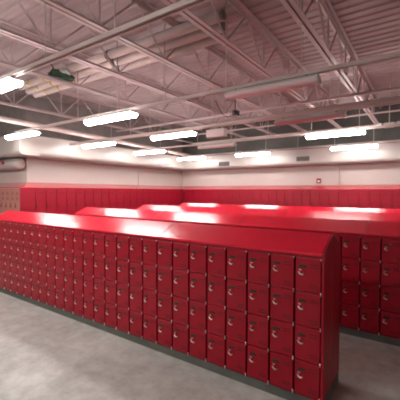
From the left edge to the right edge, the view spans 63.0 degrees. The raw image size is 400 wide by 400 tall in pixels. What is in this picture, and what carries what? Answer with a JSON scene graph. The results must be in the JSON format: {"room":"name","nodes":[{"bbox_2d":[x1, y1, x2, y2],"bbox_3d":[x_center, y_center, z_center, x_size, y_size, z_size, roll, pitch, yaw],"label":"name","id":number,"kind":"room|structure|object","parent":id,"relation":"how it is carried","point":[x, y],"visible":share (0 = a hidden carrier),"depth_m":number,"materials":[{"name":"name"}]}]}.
{"room":"changing room","nodes":[
{"label":"changing room","id":0,"kind":"room"},
{"bbox_2d":[0,95,22,182],"bbox_3d":[-6.217,-0.673,10.168,3.170,4.570,0.200,1,2,35],"label":"wall","id":1,"kind":"structure","parent":0,"point":[6,128],"depth_m":9.53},
{"bbox_2d":[0,158,24,170],"bbox_3d":[-6.259,-1.026,9.870,3.390,0.312,0.312,1,2,35],"label":"duct","id":2,"kind":"object","parent":1,"relation":"attached to","point":[16,163],"visible":1,"depth_m":8.97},
{"bbox_2d":[0,135,39,159],"bbox_3d":[-6.062,-1.462,9.606,4.039,0.525,0.517,1,2,35],"label":"trim","id":3,"kind":"structure","parent":1,"relation":"attached to","point":[29,146],"depth_m":8.54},
{"bbox_2d":[22,94,182,185],"bbox_3d":[-2.885,-0.709,12.013,0.200,4.570,7.033,1,2,35],"label":"wall","id":4,"kind":"structure","parent":0,"point":[36,170],"depth_m":10.63,"materials":[{"name":"paint"}]},
{"bbox_2d":[28,136,192,170],"bbox_3d":[-2.525,-1.504,11.744,0.670,0.525,7.034,1,2,35],"label":"trim","id":5,"kind":"structure","parent":4,"relation":"attached to","point":[50,148],"depth_m":10.50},
{"bbox_2d":[0,0,399,130],"bbox_3d":[-1.536,-2.925,5.505,16.500,0.200,16.200,1,2,35],"label":"ceiling","id":6,"kind":"structure","parent":0,"point":[372,27],"depth_m":6.19,"materials":[{"name":"paint"}]},
{"bbox_2d":[0,116,190,155],"bbox_3d":[-4.815,-2.271,7.377,0.128,1.230,15.473,1,2,35],"label":"drain pipe","id":7,"kind":"object","parent":6,"relation":"hanging from","point":[2,118],"visible":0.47,"depth_m":9.23,"materials":[{"name":"beige"}]},
{"bbox_2d":[0,73,201,142],"bbox_3d":[-4.517,-2.551,7.553,0.150,0.668,16.050,1,2,35],"label":"joist","id":8,"kind":"object","parent":6,"relation":"attached to","point":[83,98],"visible":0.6,"depth_m":9.23,"materials":[{"name":"white paint"}]},
{"bbox_2d":[0,19,254,138],"bbox_3d":[-2.480,-2.509,6.140,0.150,0.668,16.050,1,2,35],"label":"joist","id":9,"kind":"object","parent":6,"relation":"attached to","point":[12,27],"visible":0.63,"depth_m":6.47,"materials":[{"name":"white paint"}]},
{"bbox_2d":[48,63,74,81],"bbox_3d":[-2.548,-2.347,6.021,0.187,0.217,0.545,1,2,40],"label":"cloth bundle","id":10,"kind":"object","parent":9,"relation":"on","point":[64,74],"visible":1,"depth_m":5.96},
{"bbox_2d":[0,0,274,134],"bbox_3d":[-1.552,-2.489,5.495,0.150,0.668,16.050,1,2,35],"label":"joist","id":11,"kind":"object","parent":6,"relation":"attached to","point":[3,31],"visible":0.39,"depth_m":5.48,"materials":[{"name":"white paint"}]},
{"bbox_2d":[17,9,225,89],"bbox_3d":[-1.838,-2.462,5.750,5.240,0.168,0.172,1,2,35],"label":"pipe","id":12,"kind":"object","parent":11,"relation":"attached to","point":[210,19],"visible":0.72,"depth_m":5.00,"materials":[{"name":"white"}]},
{"bbox_2d":[25,22,224,93],"bbox_3d":[-1.813,-2.470,6.049,5.240,0.168,0.172,1,2,35],"label":"pipe","id":13,"kind":"object","parent":11,"relation":"attached to","point":[196,35],"visible":0.59,"depth_m":5.46,"materials":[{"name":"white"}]},
{"bbox_2d":[33,32,224,97],"bbox_3d":[-1.794,-2.477,6.340,5.240,0.168,0.172,1,2,35],"label":"pipe","id":14,"kind":"object","parent":11,"relation":"attached to","point":[208,41],"visible":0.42,"depth_m":5.78,"materials":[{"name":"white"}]},
{"bbox_2d":[34,0,305,131],"bbox_3d":[-0.664,-2.470,4.880,0.150,0.668,16.050,1,2,35],"label":"joist","id":15,"kind":"object","parent":6,"relation":"attached to","point":[52,4],"visible":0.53,"depth_m":5.01,"materials":[{"name":"white paint"}]},
{"bbox_2d":[161,0,346,129],"bbox_3d":[0.239,-2.452,4.253,0.150,0.668,16.050,1,2,35],"label":"joist","id":16,"kind":"object","parent":6,"relation":"attached to","point":[238,5],"visible":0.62,"depth_m":5.09,"materials":[{"name":"white paint"}]},
{"bbox_2d":[0,0,209,79],"bbox_3d":[-0.685,-1.767,2.836,11.580,0.655,0.092,1,2,35],"label":"rail","id":17,"kind":"object","parent":16,"relation":"hanging from","point":[182,5],"visible":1,"depth_m":2.88,"materials":[{"name":"beige"}]},
{"bbox_2d":[0,76,22,92],"bbox_3d":[-2.678,-1.420,4.202,1.214,0.126,0.182,1,2,35],"label":"ceiling light","id":18,"kind":"object","parent":17,"relation":"attached to","point":[10,82],"visible":1,"depth_m":3.88,"materials":[{"name":"white"}]},
{"bbox_2d":[15,20,399,132],"bbox_3d":[0.415,-1.804,4.421,11.580,0.655,0.092,1,2,35],"label":"rail","id":19,"kind":"object","parent":16,"relation":"hanging from","point":[395,55],"visible":0.92,"depth_m":4.32,"materials":[{"name":"beige"}]},
{"bbox_2d":[5,130,39,139],"bbox_3d":[-4.124,-1.510,7.554,1.214,0.126,0.182,1,2,35],"label":"ceiling light","id":20,"kind":"object","parent":19,"relation":"attached to","point":[30,132],"visible":1,"depth_m":7.42,"materials":[{"name":"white plastic"}]},
{"bbox_2d":[84,110,136,125],"bbox_3d":[-1.611,-1.457,5.810,1.214,0.126,0.182,1,2,35],"label":"ceiling light","id":21,"kind":"object","parent":19,"relation":"attached to","point":[127,114],"visible":1,"depth_m":5.69,"materials":[{"name":"white plastic"}]},
{"bbox_2d":[224,73,321,100],"bbox_3d":[0.870,-1.405,4.088,1.214,0.126,0.182,1,2,35],"label":"ceiling light","id":22,"kind":"object","parent":19,"relation":"attached to","point":[313,79],"visible":1,"depth_m":3.98,"materials":[{"name":"grey"}]},
{"bbox_2d":[69,60,399,145],"bbox_3d":[1.183,-1.761,5.527,11.583,0.774,0.139,1,2,36],"label":"pipe","id":23,"kind":"object","parent":16,"relation":"hanging from","point":[394,98],"visible":1,"depth_m":5.60,"materials":[{"name":"beige"}]},
{"bbox_2d":[206,128,227,138],"bbox_3d":[0.316,-1.286,6.205,0.410,0.190,0.128,1,2,35],"label":"junction box","id":24,"kind":"object","parent":23,"relation":"hanging from","point":[221,132],"visible":1,"depth_m":6.14,"materials":[{"name":"beige"}]},
{"bbox_2d":[87,72,399,143],"bbox_3d":[1.556,-1.841,6.063,11.580,0.655,0.092,1,2,35],"label":"rail","id":25,"kind":"object","parent":16,"relation":"hanging from","point":[393,102],"visible":0.52,"depth_m":5.75,"materials":[{"name":"beige"}]},
{"bbox_2d":[82,141,114,147],"bbox_3d":[-2.836,-1.544,9.094,1.214,0.126,0.182,1,2,35],"label":"ceiling light","id":26,"kind":"object","parent":25,"relation":"attached to","point":[107,143],"visible":0.95,"depth_m":8.98,"materials":[{"name":"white plastic"}]},
{"bbox_2d":[151,130,195,139],"bbox_3d":[-0.634,-1.498,7.566,1.214,0.126,0.182,1,2,35],"label":"ceiling light","id":27,"kind":"object","parent":25,"relation":"attached to","point":[185,133],"visible":1,"depth_m":7.46,"materials":[{"name":"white plastic"}]},
{"bbox_2d":[274,111,346,125],"bbox_3d":[1.929,-1.444,5.788,1.214,0.126,0.182,1,2,35],"label":"ceiling light","id":28,"kind":"object","parent":25,"relation":"attached to","point":[341,114],"visible":1,"depth_m":5.70,"materials":[{"name":"plastic"}]},
{"bbox_2d":[116,86,399,131],"bbox_3d":[2.179,-2.152,7.302,11.980,0.068,0.068,1,2,35],"label":"pipe","id":29,"kind":"object","parent":16,"relation":"attached to","point":[393,88],"visible":1,"depth_m":7.50,"materials":[{"name":"metal"}]},
{"bbox_2d":[138,100,399,150],"bbox_3d":[2.708,-1.879,7.722,11.580,0.655,0.092,1,2,35],"label":"rail","id":30,"kind":"object","parent":16,"relation":"hanging from","point":[392,125],"visible":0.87,"depth_m":8.24,"materials":[{"name":"beige"}]},
{"bbox_2d":[197,142,236,149],"bbox_3d":[0.469,-1.537,9.259,1.214,0.126,0.182,1,2,35],"label":"ceiling light","id":31,"kind":"object","parent":30,"relation":"attached to","point":[231,144],"visible":1,"depth_m":9.17,"materials":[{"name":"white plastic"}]},
{"bbox_2d":[306,129,364,138],"bbox_3d":[3.011,-1.479,7.312,1.214,0.126,0.182,1,2,35],"label":"ceiling light","id":32,"kind":"object","parent":30,"relation":"attached to","point":[357,131],"visible":1,"depth_m":7.23,"materials":[{"name":"white plastic"}]},
{"bbox_2d":[182,137,399,156],"bbox_3d":[4.054,-1.924,9.660,11.580,0.655,0.092,1,2,35],"label":"rail","id":33,"kind":"object","parent":16,"relation":"hanging from","point":[334,137],"visible":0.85,"depth_m":10.17,"materials":[{"name":"beige"}]},
{"bbox_2d":[331,143,377,150],"bbox_3d":[4.418,-1.527,9.390,1.214,0.126,0.182,1,2,35],"label":"ceiling light","id":34,"kind":"object","parent":33,"relation":"attached to","point":[371,145],"visible":1,"depth_m":9.31,"materials":[{"name":"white plastic"}]},
{"bbox_2d":[191,122,394,143],"bbox_3d":[4.408,-2.225,10.161,11.580,0.052,0.052,1,2,35],"label":"pipe","id":35,"kind":"object","parent":16,"relation":"attached to","point":[394,122],"visible":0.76,"depth_m":11.02,"materials":[{"name":"beige"}]},
{"bbox_2d":[196,109,399,134],"bbox_3d":[3.484,-2.198,8.831,11.580,0.044,0.044,1,2,35],"label":"pipe","id":36,"kind":"object","parent":16,"relation":"attached to","point":[398,109],"visible":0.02,"depth_m":8.51,"materials":[{"name":"beige"}]},
{"bbox_2d":[279,0,382,128],"bbox_3d":[1.085,-2.434,3.666,0.150,0.668,16.050,1,2,35],"label":"joist","id":37,"kind":"object","parent":6,"relation":"attached to","point":[295,10],"visible":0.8,"depth_m":5.05,"materials":[{"name":"white paint"}]},
{"bbox_2d":[0,292,399,399],"bbox_3d":[-1.566,1.843,5.605,16.500,0.200,16.550,1,2,35],"label":"floor","id":38,"kind":"structure","parent":0,"point":[45,354],"depth_m":3.50,"materials":[{"name":"concrete"}]},
{"bbox_2d":[0,287,337,399],"bbox_3d":[-1.279,1.716,4.756,6.078,0.100,0.582,1,2,35],"label":"baseboard","id":39,"kind":"structure","parent":38,"relation":"on","point":[285,394],"depth_m":3.64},
{"bbox_2d":[0,221,5,288],"bbox_3d":[-3.491,0.999,6.264,0.231,1.247,0.642,1,2,35],"label":"locker","id":40,"kind":"object","parent":39,"relation":"on","point":[2,248],"visible":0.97,"depth_m":5.99,"materials":[{"name":"red metal"}]},
{"bbox_2d":[0,210,330,256],"bbox_3d":[-1.290,0.338,4.732,6.078,0.166,0.646,1,2,35],"label":"cover","id":41,"kind":"object","parent":40,"relation":"on","point":[283,241],"visible":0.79,"depth_m":3.67,"materials":[{"name":"red metal"}]},
{"bbox_2d":[4,221,10,290],"bbox_3d":[-3.300,1.002,6.131,0.231,1.247,0.642,1,2,35],"label":"locker","id":42,"kind":"object","parent":39,"relation":"on","point":[7,225],"visible":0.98,"depth_m":5.88,"materials":[{"name":"red metal"}]},
{"bbox_2d":[10,222,18,292],"bbox_3d":[-3.109,1.006,5.998,0.231,1.247,0.642,1,2,35],"label":"locker","id":43,"kind":"object","parent":39,"relation":"on","point":[14,262],"visible":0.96,"depth_m":5.74,"materials":[{"name":"red metal"}]},
{"bbox_2d":[17,223,24,295],"bbox_3d":[-2.917,1.010,5.865,0.231,1.247,0.642,1,2,35],"label":"locker","id":44,"kind":"object","parent":39,"relation":"on","point":[20,226],"visible":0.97,"depth_m":5.61,"materials":[{"name":"red metal"}]},
{"bbox_2d":[24,224,31,298],"bbox_3d":[-2.726,1.014,5.732,0.231,1.247,0.642,1,2,35],"label":"locker","id":45,"kind":"object","parent":39,"relation":"on","point":[27,227],"visible":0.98,"depth_m":5.47,"materials":[{"name":"red metal"}]},
{"bbox_2d":[31,224,39,301],"bbox_3d":[-2.534,1.019,5.600,0.231,1.247,0.642,1,2,35],"label":"locker","id":46,"kind":"object","parent":39,"relation":"on","point":[34,228],"visible":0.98,"depth_m":5.34,"materials":[{"name":"red metal"}]},
{"bbox_2d":[39,225,47,304],"bbox_3d":[-2.343,1.023,5.467,0.231,1.247,0.642,1,2,35],"label":"locker","id":47,"kind":"object","parent":39,"relation":"on","point":[43,246],"visible":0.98,"depth_m":5.21,"materials":[{"name":"red metal"}]},
{"bbox_2d":[47,226,56,306],"bbox_3d":[-2.152,1.027,5.334,0.231,1.247,0.642,1,2,35],"label":"locker","id":48,"kind":"object","parent":39,"relation":"on","point":[51,254],"visible":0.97,"depth_m":5.08,"materials":[{"name":"red metal"}]},
{"bbox_2d":[55,227,65,310],"bbox_3d":[-1.960,1.031,5.201,0.231,1.247,0.642,1,2,35],"label":"locker","id":49,"kind":"object","parent":39,"relation":"on","point":[59,232],"visible":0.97,"depth_m":4.94,"materials":[{"name":"red metal"}]},
{"bbox_2d":[64,228,74,313],"bbox_3d":[-1.769,1.035,5.068,0.231,1.247,0.642,1,2,35],"label":"locker","id":50,"kind":"object","parent":39,"relation":"on","point":[68,233],"visible":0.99,"depth_m":4.81,"materials":[{"name":"red metal"}]},
{"bbox_2d":[73,229,84,316],"bbox_3d":[-1.577,1.039,4.936,0.231,1.247,0.642,1,2,35],"label":"locker","id":51,"kind":"object","parent":39,"relation":"on","point":[79,295],"visible":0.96,"depth_m":4.68,"materials":[{"name":"red metal"}]},
{"bbox_2d":[83,230,94,320],"bbox_3d":[-1.386,1.043,4.803,0.231,1.247,0.642,1,2,35],"label":"locker","id":52,"kind":"object","parent":39,"relation":"on","point":[89,254],"visible":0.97,"depth_m":4.55,"materials":[{"name":"red metal"}]},
{"bbox_2d":[94,231,105,324],"bbox_3d":[-1.195,1.047,4.670,0.231,1.247,0.642,1,2,35],"label":"locker","id":53,"kind":"object","parent":39,"relation":"on","point":[99,237],"visible":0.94,"depth_m":4.42,"materials":[{"name":"red metal"}]},
{"bbox_2d":[105,233,117,329],"bbox_3d":[-1.003,1.051,4.537,0.231,1.247,0.642,1,2,35],"label":"locker","id":54,"kind":"object","parent":39,"relation":"on","point":[110,238],"visible":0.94,"depth_m":4.28,"materials":[{"name":"red metal"}]},
{"bbox_2d":[117,234,129,333],"bbox_3d":[-0.812,1.055,4.404,0.231,1.247,0.642,1,2,35],"label":"locker","id":55,"kind":"object","parent":39,"relation":"on","point":[123,241],"visible":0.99,"depth_m":4.15,"materials":[{"name":"red metal"}]},
{"bbox_2d":[129,235,144,337],"bbox_3d":[-0.621,1.059,4.271,0.231,1.247,0.642,1,2,35],"label":"locker","id":56,"kind":"object","parent":39,"relation":"on","point":[136,242],"visible":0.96,"depth_m":4.02,"materials":[{"name":"red metal"}]},
{"bbox_2d":[143,237,157,343],"bbox_3d":[-0.429,1.063,4.139,0.231,1.247,0.642,1,2,35],"label":"locker","id":57,"kind":"object","parent":39,"relation":"on","point":[150,245],"visible":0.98,"depth_m":3.88,"materials":[{"name":"red metal"}]},
{"bbox_2d":[157,239,173,349],"bbox_3d":[-0.238,1.067,4.006,0.231,1.247,0.642,1,2,35],"label":"locker","id":58,"kind":"object","parent":39,"relation":"on","point":[165,247],"visible":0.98,"depth_m":3.75,"materials":[{"name":"red metal"}]},
{"bbox_2d":[173,240,190,354],"bbox_3d":[-0.046,1.071,3.873,0.231,1.247,0.642,1,2,35],"label":"locker","id":59,"kind":"object","parent":39,"relation":"on","point":[181,249],"visible":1,"depth_m":3.62,"materials":[{"name":"red metal"}]},
{"bbox_2d":[189,242,208,361],"bbox_3d":[0.145,1.075,3.740,0.231,1.247,0.642,1,2,35],"label":"locker","id":60,"kind":"object","parent":39,"relation":"on","point":[199,303],"visible":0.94,"depth_m":3.48,"materials":[{"name":"red metal"}]},
{"bbox_2d":[207,244,227,368],"bbox_3d":[0.336,1.079,3.607,0.231,1.247,0.642,1,2,35],"label":"locker","id":61,"kind":"object","parent":39,"relation":"on","point":[217,255],"visible":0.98,"depth_m":3.35,"materials":[{"name":"red metal"}]},
{"bbox_2d":[226,246,247,375],"bbox_3d":[0.528,1.083,3.474,0.231,1.247,0.642,1,2,35],"label":"locker","id":62,"kind":"object","parent":39,"relation":"on","point":[237,258],"visible":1,"depth_m":3.22,"materials":[{"name":"red metal"}]},
{"bbox_2d":[247,249,270,383],"bbox_3d":[0.719,1.087,3.342,0.231,1.247,0.642,1,2,35],"label":"locker","id":63,"kind":"object","parent":39,"relation":"on","point":[259,261],"visible":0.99,"depth_m":3.09,"materials":[{"name":"red metal"}]},
{"bbox_2d":[269,251,296,392],"bbox_3d":[0.911,1.091,3.209,0.231,1.247,0.642,1,2,35],"label":"locker","id":64,"kind":"object","parent":39,"relation":"on","point":[283,265],"visible":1,"depth_m":2.95,"materials":[{"name":"red metal"}]},
{"bbox_2d":[294,254,321,399],"bbox_3d":[1.102,1.095,3.076,0.231,1.247,0.642,1,2,35],"label":"locker","id":65,"kind":"object","parent":39,"relation":"on","point":[308,268],"visible":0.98,"depth_m":2.82,"materials":[{"name":"red metal"}]},
{"bbox_2d":[320,234,340,399],"bbox_3d":[1.214,1.015,3.009,0.024,1.406,0.644,1,2,35],"label":"end panel","id":66,"kind":"object","parent":39,"relation":"on","point":[331,256],"visible":1,"depth_m":2.94,"materials":[{"name":"red metal"}]},
{"bbox_2d":[340,326,399,346],"bbox_3d":[0.509,1.698,5.692,7.947,0.100,0.582,1,2,35],"label":"baseboard","id":67,"kind":"structure","parent":38,"relation":"on","point":[349,331],"depth_m":4.18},
{"bbox_2d":[79,215,289,230],"bbox_3d":[-0.637,1.003,6.475,5.147,1.243,0.618,1,2,35],"label":"locker carcass","id":68,"kind":"object","parent":67,"relation":"on","point":[79,215],"visible":0.14,"depth_m":5.69,"materials":[{"name":"red metal"}]},
{"bbox_2d":[75,207,399,236],"bbox_3d":[0.514,0.321,5.657,7.987,0.166,0.646,1,2,35],"label":"cover","id":69,"kind":"object","parent":68,"relation":"on","point":[345,226],"visible":1,"depth_m":5.10,"materials":[{"name":"red metal"}]},
{"bbox_2d":[323,232,341,324],"bbox_3d":[1.951,1.058,4.664,0.231,1.247,0.642,1,2,35],"label":"locker","id":70,"kind":"object","parent":67,"relation":"on","point":[338,236],"visible":0.07,"depth_m":4.38,"materials":[{"name":"red metal"}]},
{"bbox_2d":[340,233,360,330],"bbox_3d":[2.143,1.062,4.531,0.231,1.247,0.642,1,2,35],"label":"locker","id":71,"kind":"object","parent":67,"relation":"on","point":[351,243],"visible":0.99,"depth_m":4.28,"materials":[{"name":"red metal"}]},
{"bbox_2d":[359,235,381,334],"bbox_3d":[2.334,1.065,4.398,0.231,1.247,0.642,1,2,35],"label":"locker","id":72,"kind":"object","parent":67,"relation":"on","point":[371,246],"visible":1,"depth_m":4.15,"materials":[{"name":"red metal"}]},
{"bbox_2d":[380,236,399,338],"bbox_3d":[2.526,1.069,4.265,0.231,1.247,0.642,1,2,35],"label":"locker","id":73,"kind":"object","parent":67,"relation":"on","point":[390,261],"visible":1,"depth_m":4.02,"materials":[{"name":"red metal"}]},
{"bbox_3d":[4.471,1.577,11.010,12.354,0.100,0.377,1,2,35],"label":"baseboard","id":74,"kind":"structure","parent":38,"relation":"on","visible":0},
{"bbox_2d":[196,190,201,202],"bbox_3d":[0.026,0.497,14.046,0.301,1.875,0.386,1,2,35],"label":"locker","id":75,"kind":"object","parent":74,"relation":"on","point":[198,192],"visible":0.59,"depth_m":13.87,"materials":[{"name":"red metal"}]},
{"bbox_2d":[183,184,399,189],"bbox_3d":[4.318,-0.431,11.069,12.700,0.159,0.375,1,2,35],"label":"cover","id":76,"kind":"object","parent":75,"relation":"on","point":[394,186],"visible":0.89,"depth_m":11.54,"materials":[{"name":"red metal"}]},
{"bbox_2d":[261,190,268,204],"bbox_3d":[2.515,0.550,12.318,0.301,1.875,0.386,1,2,35],"label":"locker","id":77,"kind":"object","parent":74,"relation":"on","point":[264,193],"visible":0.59,"depth_m":12.16,"materials":[{"name":"red metal"}]},
{"bbox_2d":[269,190,276,205],"bbox_3d":[2.764,0.555,12.145,0.301,1.875,0.386,1,2,35],"label":"locker","id":78,"kind":"object","parent":74,"relation":"on","point":[272,193],"visible":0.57,"depth_m":11.98,"materials":[{"name":"red metal"}]},
{"bbox_2d":[277,190,284,205],"bbox_3d":[3.013,0.560,11.973,0.301,1.875,0.386,1,2,35],"label":"locker","id":79,"kind":"object","parent":74,"relation":"on","point":[280,193],"visible":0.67,"depth_m":11.81,"materials":[{"name":"red metal"}]},
{"bbox_2d":[285,190,292,205],"bbox_3d":[3.262,0.565,11.800,0.301,1.875,0.386,1,2,35],"label":"locker","id":80,"kind":"object","parent":74,"relation":"on","point":[288,193],"visible":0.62,"depth_m":11.64,"materials":[{"name":"red metal"}]},
{"bbox_2d":[293,190,301,205],"bbox_3d":[3.511,0.571,11.627,0.301,1.875,0.386,1,2,35],"label":"locker","id":81,"kind":"object","parent":74,"relation":"on","point":[297,194],"visible":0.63,"depth_m":11.47,"materials":[{"name":"red metal"}]},
{"bbox_2d":[302,190,310,206],"bbox_3d":[3.760,0.576,11.454,0.301,1.875,0.386,1,2,35],"label":"locker","id":82,"kind":"object","parent":74,"relation":"on","point":[306,194],"visible":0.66,"depth_m":11.29,"materials":[{"name":"red metal"}]},
{"bbox_2d":[310,190,319,206],"bbox_3d":[4.009,0.581,11.282,0.301,1.875,0.386,1,2,35],"label":"locker","id":83,"kind":"object","parent":74,"relation":"on","point":[315,194],"visible":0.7,"depth_m":11.12,"materials":[{"name":"red metal"}]},
{"bbox_2d":[320,190,328,206],"bbox_3d":[4.258,0.586,11.109,0.301,1.875,0.386,1,2,35],"label":"locker","id":84,"kind":"object","parent":74,"relation":"on","point":[324,194],"visible":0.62,"depth_m":10.95,"materials":[{"name":"red metal"}]},
{"bbox_2d":[329,190,338,206],"bbox_3d":[4.506,0.591,10.936,0.301,1.875,0.386,1,2,35],"label":"locker","id":85,"kind":"object","parent":74,"relation":"on","point":[333,194],"visible":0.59,"depth_m":10.78,"materials":[{"name":"red metal"}]},
{"bbox_2d":[339,190,348,207],"bbox_3d":[4.755,0.597,10.764,0.301,1.875,0.386,1,2,35],"label":"locker","id":86,"kind":"object","parent":74,"relation":"on","point":[343,194],"visible":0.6,"depth_m":10.60,"materials":[{"name":"red metal"}]},
{"bbox_2d":[349,190,358,207],"bbox_3d":[5.004,0.602,10.591,0.301,1.875,0.386,1,2,35],"label":"locker","id":87,"kind":"object","parent":74,"relation":"on","point":[353,194],"visible":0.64,"depth_m":10.43,"materials":[{"name":"red metal"}]},
{"bbox_2d":[359,190,369,207],"bbox_3d":[5.253,0.607,10.418,0.301,1.875,0.386,1,2,35],"label":"locker","id":88,"kind":"object","parent":74,"relation":"on","point":[364,195],"visible":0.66,"depth_m":10.26,"materials":[{"name":"red metal"}]},
{"bbox_2d":[370,190,380,208],"bbox_3d":[5.502,0.612,10.245,0.301,1.875,0.386,1,2,35],"label":"locker","id":89,"kind":"object","parent":74,"relation":"on","point":[375,195],"visible":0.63,"depth_m":10.08,"materials":[{"name":"red metal"}]},
{"bbox_2d":[381,190,391,208],"bbox_3d":[5.751,0.617,10.073,0.301,1.875,0.386,1,2,35],"label":"locker","id":90,"kind":"object","parent":74,"relation":"on","point":[386,195],"visible":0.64,"depth_m":9.92,"materials":[{"name":"red metal"}]},
{"bbox_2d":[392,190,399,208],"bbox_3d":[6.000,0.623,9.900,0.301,1.875,0.386,1,2,35],"label":"locker","id":91,"kind":"object","parent":74,"relation":"on","point":[395,193],"visible":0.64,"depth_m":9.77,"materials":[{"name":"red metal"}]},
{"bbox_3d":[1.630,1.661,7.306,7.947,0.100,0.582,1,2,35],"label":"baseboard","id":92,"kind":"structure","parent":38,"relation":"on","visible":0},
{"bbox_2d":[137,205,399,221],"bbox_3d":[1.632,0.906,7.287,7.987,1.412,0.646,1,2,35],"label":"bank","id":93,"kind":"object","parent":92,"relation":"on","point":[392,217],"visible":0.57,"depth_m":6.96,"materials":[{"name":"red metal"}]},
{"bbox_3d":[2.692,1.626,8.836,7.947,0.100,0.582,1,2,35],"label":"baseboard","id":94,"kind":"structure","parent":38,"relation":"on","visible":0},
{"bbox_2d":[179,203,399,213],"bbox_3d":[2.695,0.871,8.817,7.987,1.412,0.646,1,2,35],"label":"bank","id":95,"kind":"object","parent":94,"relation":"on","point":[342,209],"visible":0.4,"depth_m":8.70,"materials":[{"name":"red metal"}]},
{"bbox_3d":[-4.141,1.505,12.720,3.746,0.100,7.389,1,2,35],"label":"baseboard","id":96,"kind":"structure","parent":38,"relation":"on","visible":0},
{"bbox_2d":[5,188,9,210],"bbox_3d":[-5.177,0.605,9.099,0.260,1.875,0.386,1,2,35],"label":"locker","id":97,"kind":"object","parent":96,"relation":"on","point":[7,190],"visible":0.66,"depth_m":8.94,"materials":[{"name":"beige"}]},
{"bbox_2d":[0,182,26,187],"bbox_3d":[-6.140,-0.434,9.765,3.724,0.159,0.378,1,2,35],"label":"cover","id":98,"kind":"object","parent":97,"relation":"on","point":[2,185],"visible":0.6,"depth_m":9.11,"materials":[{"name":"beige metal"}]},
{"bbox_2d":[10,188,14,210],"bbox_3d":[-4.962,0.609,8.949,0.260,1.875,0.386,1,2,35],"label":"locker","id":99,"kind":"object","parent":96,"relation":"on","point":[12,190],"visible":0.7,"depth_m":8.79,"materials":[{"name":"beige"}]},
{"bbox_2d":[14,188,19,210],"bbox_3d":[-4.747,0.614,8.800,0.260,1.875,0.386,1,2,35],"label":"locker","id":100,"kind":"object","parent":96,"relation":"on","point":[17,190],"visible":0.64,"depth_m":8.64,"materials":[{"name":"beige"}]},
{"bbox_2d":[20,188,34,211],"bbox_3d":[-4.612,0.616,8.743,0.021,1.875,0.394,1,2,35],"label":"panel","id":101,"kind":"object","parent":96,"relation":"on","point":[27,195],"visible":0.42,"depth_m":8.72,"materials":[{"name":"red metal"}]},
{"bbox_2d":[35,188,45,212],"bbox_3d":[-4.539,0.606,9.127,0.386,1.875,0.313,1,2,35],"label":"locker","id":102,"kind":"object","parent":96,"relation":"on","point":[40,193],"visible":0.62,"depth_m":9.01,"materials":[{"name":"red metal"}]},
{"bbox_2d":[46,188,55,213],"bbox_3d":[-4.359,0.600,9.386,0.386,1.875,0.313,1,2,35],"label":"locker","id":103,"kind":"object","parent":96,"relation":"on","point":[50,192],"visible":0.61,"depth_m":9.27,"materials":[{"name":"red metal"}]},
{"bbox_2d":[56,188,65,213],"bbox_3d":[-4.180,0.595,9.645,0.386,1.875,0.313,1,2,35],"label":"locker","id":104,"kind":"object","parent":96,"relation":"on","point":[60,192],"visible":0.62,"depth_m":9.52,"materials":[{"name":"red metal"}]},
{"bbox_2d":[66,188,75,214],"bbox_3d":[-4.000,0.589,9.903,0.386,1.875,0.313,1,2,35],"label":"locker","id":105,"kind":"object","parent":96,"relation":"on","point":[70,192],"visible":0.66,"depth_m":9.78,"materials":[{"name":"red metal"}]},
{"bbox_2d":[76,189,84,211],"bbox_3d":[-3.820,0.583,10.162,0.386,1.875,0.313,1,2,35],"label":"locker","id":106,"kind":"object","parent":96,"relation":"on","point":[80,200],"visible":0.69,"depth_m":10.05,"materials":[{"name":"red metal"}]},
{"bbox_2d":[84,189,92,206],"bbox_3d":[-3.641,0.577,10.421,0.386,1.875,0.313,1,2,35],"label":"locker","id":107,"kind":"object","parent":96,"relation":"on","point":[88,193],"visible":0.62,"depth_m":10.29,"materials":[{"name":"red metal"}]},
{"bbox_2d":[93,189,100,207],"bbox_3d":[-3.461,0.571,10.679,0.386,1.875,0.313,1,2,35],"label":"locker","id":108,"kind":"object","parent":96,"relation":"on","point":[96,192],"visible":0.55,"depth_m":10.57,"materials":[{"name":"red metal"}]},
{"bbox_2d":[101,189,108,207],"bbox_3d":[-3.281,0.565,10.938,0.386,1.875,0.313,1,2,35],"label":"locker","id":109,"kind":"object","parent":96,"relation":"on","point":[104,192],"visible":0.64,"depth_m":10.82,"materials":[{"name":"red metal"}]},
{"bbox_2d":[109,189,115,207],"bbox_3d":[-3.102,0.559,11.197,0.386,1.875,0.313,1,2,35],"label":"locker","id":110,"kind":"object","parent":96,"relation":"on","point":[112,192],"visible":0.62,"depth_m":11.08,"materials":[{"name":"red metal"}]},
{"bbox_2d":[116,189,122,208],"bbox_3d":[-2.922,0.553,11.456,0.386,1.875,0.313,1,2,35],"label":"locker","id":111,"kind":"object","parent":96,"relation":"on","point":[119,192],"visible":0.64,"depth_m":11.33,"materials":[{"name":"red metal"}]},
{"bbox_2d":[123,189,129,208],"bbox_3d":[-2.742,0.547,11.714,0.386,1.875,0.313,1,2,35],"label":"locker","id":112,"kind":"object","parent":96,"relation":"on","point":[126,192],"visible":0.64,"depth_m":11.59,"materials":[{"name":"red metal"}]},
{"bbox_2d":[20,182,183,189],"bbox_3d":[-2.757,-0.471,11.697,0.374,0.159,7.411,1,2,35],"label":"cover","id":113,"kind":"object","parent":112,"relation":"on","point":[28,184],"visible":0.86,"depth_m":10.64,"materials":[{"name":"red metal"}]},
{"bbox_2d":[130,189,135,208],"bbox_3d":[-2.563,0.541,11.973,0.386,1.875,0.313,1,2,35],"label":"locker","id":114,"kind":"object","parent":96,"relation":"on","point":[132,191],"visible":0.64,"depth_m":11.85,"materials":[{"name":"red metal"}]},
{"bbox_2d":[182,105,399,202],"bbox_3d":[3.104,-0.695,12.258,16.100,4.570,0.200,1,2,35],"label":"wall","id":115,"kind":"structure","parent":0,"point":[388,173],"depth_m":11.75,"materials":[{"name":"paint"}]},
{"bbox_2d":[186,142,399,170],"bbox_3d":[4.524,-1.454,10.737,12.060,0.525,0.650,1,2,35],"label":"trim","id":116,"kind":"structure","parent":115,"relation":"attached to","point":[385,152],"depth_m":11.06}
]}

